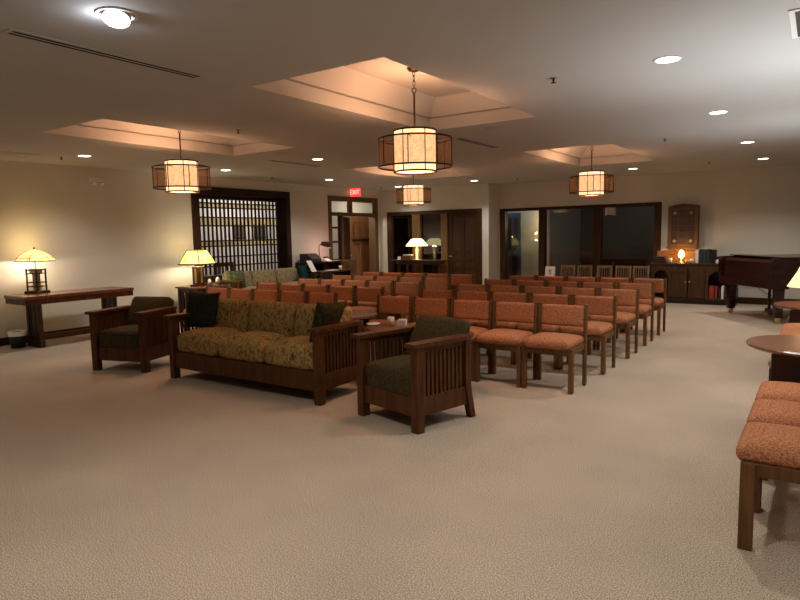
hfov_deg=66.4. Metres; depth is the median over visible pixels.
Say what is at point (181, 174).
drum pendant light
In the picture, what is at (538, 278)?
upholstered chair
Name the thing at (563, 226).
window
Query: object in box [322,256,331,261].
telephone
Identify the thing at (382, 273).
upholstered chair
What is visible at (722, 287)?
book
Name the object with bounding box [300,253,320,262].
printer
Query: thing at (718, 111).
recessed light
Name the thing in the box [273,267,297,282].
cushion
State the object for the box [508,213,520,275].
interior door
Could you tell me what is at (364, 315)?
round table
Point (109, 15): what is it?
recessed light
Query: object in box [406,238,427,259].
shade lamp
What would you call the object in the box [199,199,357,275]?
wall
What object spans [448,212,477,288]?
door
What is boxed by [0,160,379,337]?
wall
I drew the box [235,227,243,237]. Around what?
print
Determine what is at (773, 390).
upholstered chair
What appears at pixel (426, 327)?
cushion
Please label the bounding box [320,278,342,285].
upholstered chair
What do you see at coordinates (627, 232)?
wall
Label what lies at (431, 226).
window
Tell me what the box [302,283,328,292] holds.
upholstered chair
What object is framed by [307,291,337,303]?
upholstered chair
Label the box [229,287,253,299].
upholstered chair
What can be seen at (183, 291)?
side table
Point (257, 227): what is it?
print
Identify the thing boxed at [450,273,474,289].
upholstered chair
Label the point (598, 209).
window
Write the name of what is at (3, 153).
ceiling vent
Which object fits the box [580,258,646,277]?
base cabinet
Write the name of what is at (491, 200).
wall
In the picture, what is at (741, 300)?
baseboard
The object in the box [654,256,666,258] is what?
tray
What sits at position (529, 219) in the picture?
wall
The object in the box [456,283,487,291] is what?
upholstered chair
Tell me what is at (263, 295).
upholstered chair
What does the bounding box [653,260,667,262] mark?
tray
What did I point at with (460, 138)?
ceiling vent
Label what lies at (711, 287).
book
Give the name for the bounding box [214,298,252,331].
cushion
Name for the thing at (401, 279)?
upholstered chair
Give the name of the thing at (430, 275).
upholstered chair
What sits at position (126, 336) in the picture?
seat cushion
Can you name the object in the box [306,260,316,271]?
folder
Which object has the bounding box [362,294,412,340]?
upholstered chair
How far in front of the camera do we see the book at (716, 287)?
12.22 m
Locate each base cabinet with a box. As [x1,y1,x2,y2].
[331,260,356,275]
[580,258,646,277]
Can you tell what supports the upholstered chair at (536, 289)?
on the floor
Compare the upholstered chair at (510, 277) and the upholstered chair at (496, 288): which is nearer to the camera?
the upholstered chair at (496, 288)
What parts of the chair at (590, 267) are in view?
rail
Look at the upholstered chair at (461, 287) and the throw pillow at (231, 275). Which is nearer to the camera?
the upholstered chair at (461, 287)
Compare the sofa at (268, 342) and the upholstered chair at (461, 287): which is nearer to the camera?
the sofa at (268, 342)
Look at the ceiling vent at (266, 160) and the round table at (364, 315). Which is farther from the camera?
the ceiling vent at (266, 160)
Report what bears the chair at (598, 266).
on the floor
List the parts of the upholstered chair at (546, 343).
leg, leg, seat, seat frame, backrest, leg, leg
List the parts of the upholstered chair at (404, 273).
backrest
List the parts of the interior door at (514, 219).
door panel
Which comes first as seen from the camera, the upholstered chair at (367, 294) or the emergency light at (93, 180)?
the upholstered chair at (367, 294)
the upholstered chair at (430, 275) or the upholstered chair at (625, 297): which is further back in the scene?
the upholstered chair at (430, 275)
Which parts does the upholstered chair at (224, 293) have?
backrest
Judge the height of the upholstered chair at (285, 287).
0.800 m
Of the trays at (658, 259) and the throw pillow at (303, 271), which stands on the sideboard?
the trays at (658, 259)
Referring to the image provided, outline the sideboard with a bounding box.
[650,251,738,305]
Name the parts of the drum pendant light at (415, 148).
stem, chain, frame, lamp shade, frame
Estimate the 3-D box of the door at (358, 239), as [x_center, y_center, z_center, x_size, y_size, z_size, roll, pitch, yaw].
[-1.349,-1.427,16.161,0.805,2.500,2.478,3,7,34]
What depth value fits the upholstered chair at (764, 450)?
2.87 m
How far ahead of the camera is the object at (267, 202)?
16.84 m
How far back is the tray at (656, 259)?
12.81 m
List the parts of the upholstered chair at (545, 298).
leg, seat, backrest, leg, leg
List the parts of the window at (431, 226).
pane, frame, pane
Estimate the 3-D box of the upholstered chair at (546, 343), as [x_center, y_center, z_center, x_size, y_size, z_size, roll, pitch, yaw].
[1.520,0.455,6.000,0.505,0.800,0.514,3,7,34]
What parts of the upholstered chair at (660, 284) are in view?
backrest, seat, leg, seat frame, leg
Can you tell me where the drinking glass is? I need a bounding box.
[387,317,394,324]
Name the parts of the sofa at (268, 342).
leg, armrest, arm rail, rail, leg, armrest, arm rail, rail, leg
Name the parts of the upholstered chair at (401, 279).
backrest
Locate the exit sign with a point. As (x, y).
(354, 192)
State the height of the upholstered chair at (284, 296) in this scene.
0.800 m
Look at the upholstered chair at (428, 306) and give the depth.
6.98 m
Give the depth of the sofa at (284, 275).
12.85 m
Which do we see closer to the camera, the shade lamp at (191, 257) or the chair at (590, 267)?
the shade lamp at (191, 257)
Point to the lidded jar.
(217, 281)
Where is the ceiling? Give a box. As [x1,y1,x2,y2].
[0,0,799,190]
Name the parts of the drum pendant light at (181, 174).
stem, frame, lamp shade, frame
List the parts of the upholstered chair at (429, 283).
backrest, leg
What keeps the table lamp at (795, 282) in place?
on the round table at (793, 306)
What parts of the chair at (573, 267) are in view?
rail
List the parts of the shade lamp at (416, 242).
lamp shade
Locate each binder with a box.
[695,249,698,262]
[699,249,704,262]
[703,249,705,262]
[706,249,711,262]
[710,249,716,262]
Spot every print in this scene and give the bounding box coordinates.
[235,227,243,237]
[257,227,264,236]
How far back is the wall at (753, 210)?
12.43 m
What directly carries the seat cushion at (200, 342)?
on the sofa at (268, 342)
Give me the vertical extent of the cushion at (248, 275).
0.416 m
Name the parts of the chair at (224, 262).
backrest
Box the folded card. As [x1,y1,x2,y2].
[397,319,406,325]
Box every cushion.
[99,324,138,348]
[125,296,173,324]
[177,326,241,356]
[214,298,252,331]
[218,331,287,362]
[222,271,252,285]
[248,300,298,337]
[250,269,276,285]
[264,336,335,370]
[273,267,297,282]
[283,281,297,283]
[294,303,352,339]
[366,355,450,396]
[404,314,469,355]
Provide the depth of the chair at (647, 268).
12.79 m
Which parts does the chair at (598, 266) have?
rail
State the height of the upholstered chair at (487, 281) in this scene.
0.800 m
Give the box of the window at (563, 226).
[547,209,580,276]
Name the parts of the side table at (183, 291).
leg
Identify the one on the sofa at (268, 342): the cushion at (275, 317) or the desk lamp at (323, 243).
the cushion at (275, 317)
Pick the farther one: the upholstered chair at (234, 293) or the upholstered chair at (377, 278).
the upholstered chair at (377, 278)
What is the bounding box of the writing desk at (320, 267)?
[295,260,352,279]
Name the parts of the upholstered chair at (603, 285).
backrest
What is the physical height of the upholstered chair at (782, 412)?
0.800 m
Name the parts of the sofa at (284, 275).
armrest, leg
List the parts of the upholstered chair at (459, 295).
seat, backrest, leg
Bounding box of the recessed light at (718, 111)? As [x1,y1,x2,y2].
[708,110,728,113]
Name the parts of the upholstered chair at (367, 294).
leg, seat, backrest, leg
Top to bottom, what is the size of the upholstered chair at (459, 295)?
0.800 m
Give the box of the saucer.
[366,322,379,325]
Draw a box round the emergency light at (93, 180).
[88,177,103,185]
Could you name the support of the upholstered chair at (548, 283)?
on the floor
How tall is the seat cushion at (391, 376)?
0.260 m
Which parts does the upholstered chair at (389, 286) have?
seat, backrest, leg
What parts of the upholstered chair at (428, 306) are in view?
leg, backrest, leg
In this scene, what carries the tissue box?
on the table at (421, 263)
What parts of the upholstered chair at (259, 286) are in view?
backrest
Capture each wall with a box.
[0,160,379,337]
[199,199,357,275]
[378,184,482,284]
[482,183,499,284]
[499,164,799,298]
[508,210,538,275]
[580,206,654,278]
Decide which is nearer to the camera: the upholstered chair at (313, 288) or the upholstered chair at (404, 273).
the upholstered chair at (313, 288)
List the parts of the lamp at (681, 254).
lamp globe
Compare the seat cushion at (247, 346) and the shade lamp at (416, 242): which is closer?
the seat cushion at (247, 346)
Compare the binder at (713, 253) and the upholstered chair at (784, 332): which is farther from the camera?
the binder at (713, 253)
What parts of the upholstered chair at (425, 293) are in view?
seat, backrest, leg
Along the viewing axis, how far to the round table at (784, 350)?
4.25 m
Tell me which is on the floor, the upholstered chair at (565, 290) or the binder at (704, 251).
the upholstered chair at (565, 290)
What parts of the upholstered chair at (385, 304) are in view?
leg, seat, backrest, leg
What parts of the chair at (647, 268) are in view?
rail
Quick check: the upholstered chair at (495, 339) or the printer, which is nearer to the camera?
the upholstered chair at (495, 339)
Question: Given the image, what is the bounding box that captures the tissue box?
[402,254,413,259]
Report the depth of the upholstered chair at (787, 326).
6.22 m
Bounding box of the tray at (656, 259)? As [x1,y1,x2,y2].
[653,258,667,260]
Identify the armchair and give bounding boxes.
[85,296,176,372]
[351,314,475,434]
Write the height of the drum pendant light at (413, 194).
0.940 m
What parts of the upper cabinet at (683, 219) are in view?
glass door, moulding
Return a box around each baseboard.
[0,326,89,345]
[738,297,799,304]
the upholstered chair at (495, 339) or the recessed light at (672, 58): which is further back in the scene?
the upholstered chair at (495, 339)
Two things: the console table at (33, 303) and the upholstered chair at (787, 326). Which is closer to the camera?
the upholstered chair at (787, 326)
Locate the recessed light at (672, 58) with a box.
[653,55,682,63]
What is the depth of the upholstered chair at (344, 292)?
8.92 m
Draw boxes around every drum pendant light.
[151,130,211,193]
[377,67,452,174]
[396,175,430,205]
[569,145,613,196]
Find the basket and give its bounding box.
[7,330,26,348]
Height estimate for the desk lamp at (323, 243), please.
0.470 m
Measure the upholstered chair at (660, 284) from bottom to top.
0.800 m
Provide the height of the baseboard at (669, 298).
0.040 m
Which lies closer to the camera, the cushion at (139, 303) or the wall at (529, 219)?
the cushion at (139, 303)
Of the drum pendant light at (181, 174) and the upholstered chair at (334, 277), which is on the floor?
the upholstered chair at (334, 277)
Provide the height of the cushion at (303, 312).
0.416 m
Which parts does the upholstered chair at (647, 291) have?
leg, seat, backrest, leg, seat frame, leg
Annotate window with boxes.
[191,186,292,282]
[387,208,481,284]
[500,202,661,279]
[547,209,580,276]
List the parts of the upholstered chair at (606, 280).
backrest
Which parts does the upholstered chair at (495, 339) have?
leg, leg, seat frame, seat, backrest, leg, leg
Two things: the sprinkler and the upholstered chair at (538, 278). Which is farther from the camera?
the upholstered chair at (538, 278)
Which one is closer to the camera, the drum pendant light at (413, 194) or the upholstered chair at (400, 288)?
the upholstered chair at (400, 288)
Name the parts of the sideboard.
panel, door frame, door, drawer, door frame, door, panel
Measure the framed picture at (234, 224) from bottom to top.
0.400 m
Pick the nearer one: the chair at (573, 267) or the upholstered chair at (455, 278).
the upholstered chair at (455, 278)
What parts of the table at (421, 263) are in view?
leg, leg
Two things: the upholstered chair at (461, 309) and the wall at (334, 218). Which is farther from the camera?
the wall at (334, 218)
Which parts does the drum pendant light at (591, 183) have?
frame, lamp shade, frame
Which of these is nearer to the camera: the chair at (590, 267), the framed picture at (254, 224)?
the chair at (590, 267)
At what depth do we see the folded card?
6.25 m
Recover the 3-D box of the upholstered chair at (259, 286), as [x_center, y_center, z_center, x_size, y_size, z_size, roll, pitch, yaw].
[-2.249,0.131,9.715,0.505,0.800,0.514,3,7,35]
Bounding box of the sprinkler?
[549,77,557,83]
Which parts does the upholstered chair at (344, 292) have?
backrest, leg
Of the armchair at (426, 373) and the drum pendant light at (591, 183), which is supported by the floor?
the armchair at (426, 373)
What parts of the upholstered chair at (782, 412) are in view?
seat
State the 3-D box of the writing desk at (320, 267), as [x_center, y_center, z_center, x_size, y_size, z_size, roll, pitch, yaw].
[-1.731,-0.430,14.275,0.760,0.930,1.200,3,7,34]
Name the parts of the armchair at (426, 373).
leg, armrest, rail, arm rail, leg, armrest, arm rail, rail, leg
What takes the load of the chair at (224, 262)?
on the floor
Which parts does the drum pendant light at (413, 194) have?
frame, lamp shade, frame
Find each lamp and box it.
[13,247,55,293]
[178,250,216,286]
[319,241,330,261]
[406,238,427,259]
[678,250,684,262]
[787,267,799,287]
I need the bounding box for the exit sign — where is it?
[350,188,360,196]
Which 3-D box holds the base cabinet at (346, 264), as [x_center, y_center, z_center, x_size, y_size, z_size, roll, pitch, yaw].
[-1.361,-0.515,15.011,0.535,0.930,0.360,3,7,34]
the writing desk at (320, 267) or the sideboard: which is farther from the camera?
the writing desk at (320, 267)
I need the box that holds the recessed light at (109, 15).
[94,7,138,28]
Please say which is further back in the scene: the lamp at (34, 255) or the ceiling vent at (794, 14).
the lamp at (34, 255)
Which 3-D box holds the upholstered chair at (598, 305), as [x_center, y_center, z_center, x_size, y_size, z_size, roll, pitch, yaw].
[2.077,0.363,6.767,0.505,0.800,0.514,3,7,34]
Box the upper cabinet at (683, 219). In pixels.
[666,204,699,249]
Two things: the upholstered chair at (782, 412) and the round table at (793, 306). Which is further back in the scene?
the round table at (793, 306)
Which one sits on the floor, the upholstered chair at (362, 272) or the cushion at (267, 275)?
the upholstered chair at (362, 272)
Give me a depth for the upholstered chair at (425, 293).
8.02 m
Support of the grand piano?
on the floor
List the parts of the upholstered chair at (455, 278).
backrest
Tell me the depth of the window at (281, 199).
12.97 m
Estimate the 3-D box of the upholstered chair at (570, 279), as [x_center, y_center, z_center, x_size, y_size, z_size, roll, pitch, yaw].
[2.812,0.036,9.706,0.505,0.800,0.514,3,7,34]
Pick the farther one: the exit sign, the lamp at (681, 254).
the exit sign
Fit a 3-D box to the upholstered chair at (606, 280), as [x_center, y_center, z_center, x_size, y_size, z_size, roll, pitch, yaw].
[3.237,0.059,9.416,0.505,0.800,0.514,3,7,35]
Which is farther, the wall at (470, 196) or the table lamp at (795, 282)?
the wall at (470, 196)
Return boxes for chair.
[183,286,228,330]
[215,262,233,274]
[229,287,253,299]
[253,288,278,301]
[256,282,279,289]
[279,282,303,291]
[279,290,306,303]
[298,278,319,284]
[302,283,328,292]
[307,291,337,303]
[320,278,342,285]
[328,284,355,306]
[332,274,352,279]
[338,279,367,305]
[351,280,393,320]
[351,285,384,319]
[353,275,374,319]
[361,271,380,275]
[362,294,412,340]
[375,275,398,319]
[380,281,421,319]
[381,272,402,315]
[385,276,423,319]
[402,296,450,340]
[403,272,425,276]
[404,288,454,322]
[417,277,450,297]
[426,273,449,277]
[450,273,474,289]
[450,298,492,380]
[454,289,490,354]
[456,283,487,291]
[474,300,538,387]
[475,291,529,364]
[484,278,514,285]
[488,284,521,292]
[508,274,535,280]
[514,279,545,302]
[515,292,571,369]
[521,302,588,394]
[522,285,558,301]
[536,275,565,280]
[546,280,579,294]
[558,294,616,374]
[559,286,597,349]
[560,265,575,276]
[566,276,597,281]
[577,265,592,276]
[580,281,615,342]
[587,287,639,358]
[596,265,612,277]
[598,276,631,332]
[607,282,654,345]
[615,266,631,277]
[623,277,666,334]
[631,266,649,282]
[736,422,799,550]
[747,399,799,508]
[755,381,799,401]
[779,330,799,334]
[781,323,799,330]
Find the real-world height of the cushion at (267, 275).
0.416 m
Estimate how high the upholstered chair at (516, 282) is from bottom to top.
0.800 m
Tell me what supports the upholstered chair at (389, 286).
on the floor
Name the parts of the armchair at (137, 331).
leg, armrest, arm rail, rail, leg, armrest, rail, arm rail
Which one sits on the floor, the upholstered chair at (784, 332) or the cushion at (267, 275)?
the upholstered chair at (784, 332)
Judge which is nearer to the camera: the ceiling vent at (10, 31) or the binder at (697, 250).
the ceiling vent at (10, 31)
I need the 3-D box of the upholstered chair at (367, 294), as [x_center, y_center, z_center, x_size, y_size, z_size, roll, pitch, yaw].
[-0.549,0.222,8.556,0.505,0.800,0.514,3,7,34]
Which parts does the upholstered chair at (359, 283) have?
seat, backrest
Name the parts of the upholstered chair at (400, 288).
leg, backrest, leg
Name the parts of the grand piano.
leg, lid, leg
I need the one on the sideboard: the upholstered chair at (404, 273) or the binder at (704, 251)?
the binder at (704, 251)
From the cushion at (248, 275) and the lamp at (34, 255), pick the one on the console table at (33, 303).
the lamp at (34, 255)
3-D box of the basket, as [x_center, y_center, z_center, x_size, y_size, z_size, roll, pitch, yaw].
[-5.520,0.565,8.829,0.246,0.242,0.246,3,7,34]
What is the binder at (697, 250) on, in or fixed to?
on the sideboard
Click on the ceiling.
(306, 80)
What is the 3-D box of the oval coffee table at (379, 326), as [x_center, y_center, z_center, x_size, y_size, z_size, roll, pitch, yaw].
[0.155,0.580,6.085,1.280,0.585,0.563,3,7,34]
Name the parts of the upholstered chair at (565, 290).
backrest, leg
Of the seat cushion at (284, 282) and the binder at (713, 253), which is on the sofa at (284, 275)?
the seat cushion at (284, 282)
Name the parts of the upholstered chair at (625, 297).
leg, leg, seat, backrest, seat frame, leg, leg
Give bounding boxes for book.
[708,285,714,298]
[715,286,718,298]
[721,286,724,298]
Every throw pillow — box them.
[183,290,220,327]
[225,270,245,287]
[297,264,309,278]
[309,300,347,341]
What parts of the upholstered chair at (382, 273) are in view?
backrest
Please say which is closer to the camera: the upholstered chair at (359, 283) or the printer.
the upholstered chair at (359, 283)
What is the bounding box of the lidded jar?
[215,277,220,285]
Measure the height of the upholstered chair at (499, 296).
0.800 m
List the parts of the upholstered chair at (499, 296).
seat, backrest, leg, leg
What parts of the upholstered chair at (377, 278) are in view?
backrest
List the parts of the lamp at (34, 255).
lamp shade, open frame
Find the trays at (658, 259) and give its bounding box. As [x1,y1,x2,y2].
[653,256,667,262]
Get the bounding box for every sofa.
[163,298,362,405]
[220,267,318,288]
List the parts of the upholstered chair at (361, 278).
backrest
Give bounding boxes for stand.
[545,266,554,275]
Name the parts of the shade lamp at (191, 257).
shade frame, lamp shade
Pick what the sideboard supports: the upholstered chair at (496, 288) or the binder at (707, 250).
the binder at (707, 250)
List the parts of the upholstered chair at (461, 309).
leg, backrest, leg, seat, leg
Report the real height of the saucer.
0.016 m
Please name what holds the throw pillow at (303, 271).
on the sofa at (284, 275)
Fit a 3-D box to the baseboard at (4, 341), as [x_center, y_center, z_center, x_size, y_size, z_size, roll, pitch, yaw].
[-5.820,0.610,9.065,0.018,0.120,14.580,3,7,34]
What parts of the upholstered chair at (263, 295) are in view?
backrest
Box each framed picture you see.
[234,224,243,238]
[254,224,265,238]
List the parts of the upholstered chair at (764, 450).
leg, leg, seat, seat frame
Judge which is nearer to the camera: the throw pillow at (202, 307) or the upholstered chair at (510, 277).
the throw pillow at (202, 307)
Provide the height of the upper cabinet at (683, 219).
0.960 m
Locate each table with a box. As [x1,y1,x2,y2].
[4,286,133,347]
[175,284,226,321]
[352,310,377,331]
[362,324,473,336]
[392,259,448,273]
[746,335,799,382]
[773,301,799,322]
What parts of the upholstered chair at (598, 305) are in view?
leg, leg, seat, backrest, seat frame, leg, leg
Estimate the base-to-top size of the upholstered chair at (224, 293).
0.800 m
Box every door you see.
[327,195,378,275]
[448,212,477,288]
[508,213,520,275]
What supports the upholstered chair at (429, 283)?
on the floor
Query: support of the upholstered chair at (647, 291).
on the floor
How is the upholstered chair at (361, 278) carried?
on the floor
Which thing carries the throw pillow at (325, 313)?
on the sofa at (268, 342)
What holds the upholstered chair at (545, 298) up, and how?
on the floor
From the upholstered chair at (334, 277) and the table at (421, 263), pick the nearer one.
the upholstered chair at (334, 277)
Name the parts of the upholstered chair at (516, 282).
backrest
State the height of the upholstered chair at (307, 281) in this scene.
0.800 m
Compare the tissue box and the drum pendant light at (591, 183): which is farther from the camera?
the tissue box
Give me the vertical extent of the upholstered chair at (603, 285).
0.800 m
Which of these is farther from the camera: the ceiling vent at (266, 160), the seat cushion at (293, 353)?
the ceiling vent at (266, 160)
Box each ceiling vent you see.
[0,28,205,78]
[0,151,39,157]
[266,160,318,166]
[453,137,500,147]
[788,8,799,38]
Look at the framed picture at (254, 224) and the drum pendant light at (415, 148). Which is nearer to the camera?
the drum pendant light at (415, 148)
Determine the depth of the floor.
3.72 m
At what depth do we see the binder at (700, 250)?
12.40 m
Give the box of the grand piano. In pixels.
[718,254,799,323]
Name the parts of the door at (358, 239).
sidelight frame, transom pane, rail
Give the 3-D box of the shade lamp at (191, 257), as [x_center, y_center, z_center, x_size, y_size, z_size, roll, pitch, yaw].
[-3.716,-0.590,11.243,0.520,0.665,0.462,1,7,22]
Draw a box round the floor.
[0,303,799,599]

